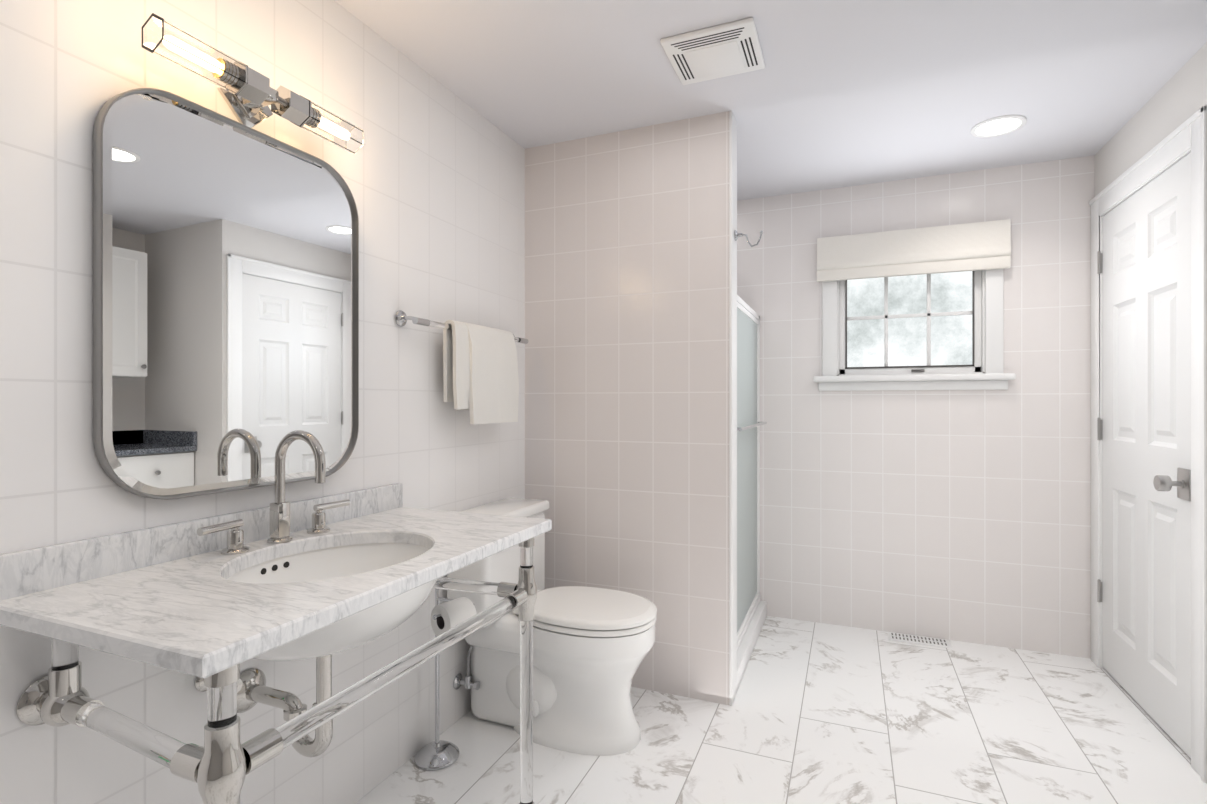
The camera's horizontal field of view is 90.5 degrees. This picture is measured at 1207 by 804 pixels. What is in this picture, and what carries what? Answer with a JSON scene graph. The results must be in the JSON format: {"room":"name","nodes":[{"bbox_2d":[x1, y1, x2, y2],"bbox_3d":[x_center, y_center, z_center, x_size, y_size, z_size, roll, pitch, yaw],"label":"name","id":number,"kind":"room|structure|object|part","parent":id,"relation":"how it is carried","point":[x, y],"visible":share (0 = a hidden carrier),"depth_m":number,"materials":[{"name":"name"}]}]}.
{"room":"bathroom","nodes":[
{"label":"bathroom","id":0,"kind":"room"},
{"bbox_2d":[0,0,524,803],"bbox_3d":[-0.899,0.025,1.534,0.100,2.350,4.950,0,0,22],"label":"wall","id":1,"kind":"structure","parent":0,"point":[432,172],"depth_m":1.53,"materials":[{"name":"tile"}]},
{"bbox_2d":[93,88,358,499],"bbox_3d":[-0.851,-0.225,1.449,0.026,0.865,0.640,0,0,24],"label":"mirror","id":2,"kind":"object","parent":1,"relation":"attached to","point":[225,304],"visible":0.98,"depth_m":1.36,"materials":[{"name":"silver metal"}]},
{"bbox_2d":[142,13,363,153],"bbox_3d":[-0.818,-0.730,1.434,0.123,0.139,0.520,0,0,22],"label":"sconce","id":3,"kind":"object","parent":1,"relation":"attached to","point":[249,95],"visible":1,"depth_m":1.36,"materials":[{"name":"silver metal"}]},
{"bbox_2d":[395,310,527,423],"bbox_3d":[-0.478,-0.110,2.257,0.124,0.381,0.744,0,0,22],"label":"towel rail","id":4,"kind":"object","parent":1,"relation":"attached to","point":[480,373],"visible":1,"depth_m":2.18,"materials":[{"name":"white fabric"}]},
{"bbox_2d":[525,111,736,705],"bbox_3d":[0.097,0.025,2.591,0.936,2.350,0.119,0,0,22],"label":"wall","id":5,"kind":"structure","parent":0,"point":[631,360],"depth_m":2.50,"materials":[{"name":"tile"}]},
{"bbox_2d":[734,230,762,246],"bbox_3d":[0.582,-0.656,2.394,0.110,0.076,0.044,0,0,22],"label":"robe hook","id":6,"kind":"object","parent":5,"relation":"attached to","point":[736,234],"visible":1,"depth_m":2.39,"materials":[{"name":"silver metal"}]},
{"bbox_2d":[334,0,1206,200],"bbox_3d":[0.654,-1.175,0.893,3.460,0.050,4.950,0,0,22],"label":"ceiling","id":7,"kind":"structure","parent":0,"point":[832,94],"depth_m":2.09,"materials":[{"name":"white paint"}]},
{"bbox_2d":[660,17,764,84],"bbox_3d":[0.365,-1.141,1.964,0.290,0.019,0.276,0,0,22],"label":"ceiling vent","id":8,"kind":"object","parent":7,"relation":"in","point":[722,50],"visible":0.98,"depth_m":1.94,"materials":[{"name":"white plastic"}]},
{"bbox_2d":[970,115,1026,137],"bbox_3d":[1.643,-1.147,2.492,0.196,0.007,0.196,0,0,22],"label":"recessed light","id":9,"kind":"object","parent":7,"relation":"in","point":[999,126],"visible":1,"depth_m":2.48,"materials":[{"name":"white plastic"}]},
{"bbox_2d":[356,616,1206,803],"bbox_3d":[0.654,1.225,0.893,3.460,0.050,4.950,0,0,22],"label":"floor","id":10,"kind":"structure","parent":0,"point":[818,713],"depth_m":2.11,"materials":[{"name":"tile"}]},
{"bbox_2d":[0,430,551,803],"bbox_3d":[-0.603,0.634,1.375,0.565,1.132,1.013,0,0,22],"label":"bathroom vanity","id":11,"kind":"object","parent":10,"relation":"on","point":[212,603],"visible":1,"depth_m":1.15,"materials":[{"name":"stone"}]},
{"bbox_2d":[414,589,476,770],"bbox_3d":[-0.522,0.879,1.958,0.267,0.641,0.229,0,0,22],"label":"toilet paper stand","id":12,"kind":"object","parent":10,"relation":"on","point":[437,754],"visible":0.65,"depth_m":1.96,"materials":[{"name":"silver metal"}]},
{"bbox_2d":[447,498,656,755],"bbox_3d":[-0.163,0.804,2.220,0.734,0.792,0.470,0,0,22],"label":"toilet","id":13,"kind":"object","parent":10,"relation":"on","point":[592,646],"visible":0.88,"depth_m":2.09,"materials":[{"name":"white ceramic"}]},
{"bbox_2d":[737,600,766,689],"bbox_3d":[0.301,1.157,3.088,0.936,0.085,0.960,0,0,22],"label":"shower curb","id":14,"kind":"object","parent":10,"relation":"on","point":[748,643],"visible":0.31,"depth_m":2.85,"materials":[{"name":"white"}]},
{"bbox_2d":[887,632,951,648],"bbox_3d":[1.586,1.197,3.010,0.280,0.007,0.105,0,0,22],"label":"floor vent","id":15,"kind":"object","parent":10,"relation":"in","point":[923,640],"visible":1,"depth_m":3.00,"materials":[{"name":"white metal"}]},
{"bbox_2d":[737,155,1093,658],"bbox_3d":[1.236,0.025,3.276,2.520,2.350,0.100,0,0,22],"label":"wall","id":16,"kind":"structure","parent":0,"point":[960,515],"depth_m":3.03,"materials":[{"name":"tile"}]},
{"bbox_2d":[737,295,766,649],"bbox_3d":[0.704,0.314,2.922,0.084,1.598,0.956,0,0,22],"label":"shower door","id":17,"kind":"object","parent":16,"relation":"attached to","point":[749,423],"visible":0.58,"depth_m":3.00,"materials":[{"name":"white"}]},
{"bbox_2d":[839,270,981,374],"bbox_3d":[1.586,-0.450,3.121,0.661,0.606,0.050,0,0,22],"label":"window","id":18,"kind":"structure","parent":16,"relation":"in","point":[927,323],"depth_m":3.12,"materials":[{"name":"white"}]},
{"bbox_2d":[817,219,1010,281],"bbox_3d":[1.555,-0.761,3.053,0.875,0.233,0.062,0,0,22],"label":"roman shade","id":19,"kind":"object","parent":16,"relation":"attached to","point":[958,248],"visible":0.96,"depth_m":3.02,"materials":[{"name":"fabric"}]},
{"bbox_2d":[813,269,1015,390],"bbox_3d":[1.580,-0.449,3.107,0.919,0.777,0.150,0,0,22],"label":"window frame","id":20,"kind":"structure","parent":16,"relation":"attached to","point":[991,376],"depth_m":3.02,"materials":[{"name":"white wood"}]},
{"bbox_2d":[1094,42,1206,196],"bbox_3d":[2.143,0.025,2.302,0.100,2.350,1.010,0,0,22],"label":"wall","id":21,"kind":"structure","parent":0,"point":[1176,100],"depth_m":2.23,"materials":[{"name":"white paint"}]},
{"bbox_2d":[1097,153,1190,757],"bbox_3d":[2.078,0.178,2.341,0.112,2.020,0.788,0,0,22],"label":"door","id":22,"kind":"structure","parent":21,"relation":"in","point":[1147,447],"depth_m":2.27,"materials":[{"name":"white wood"}]},
{"bbox_3d":[2.237,0.111,2.695,0.018,1.582,0.012,0,0,22],"label":"door hinges","id":23,"kind":"part","parent":22,"relation":"part of","materials":[{"name":"silver metal"}]},
{"bbox_3d":[1.944,0.278,2.024,0.107,0.104,0.100,0,0,22],"label":"handle","id":24,"kind":"part","parent":22,"relation":"part of","materials":[{"name":"grey metal"}]},
{"bbox_2d":[1089,105,1206,782],"bbox_3d":[2.135,0.133,2.314,0.124,2.135,0.981,0,0,22],"label":"door frame","id":25,"kind":"structure","parent":21,"relation":"attached to","point":[1183,140],"depth_m":1.96,"materials":[{"name":"white wood"}]}
]}

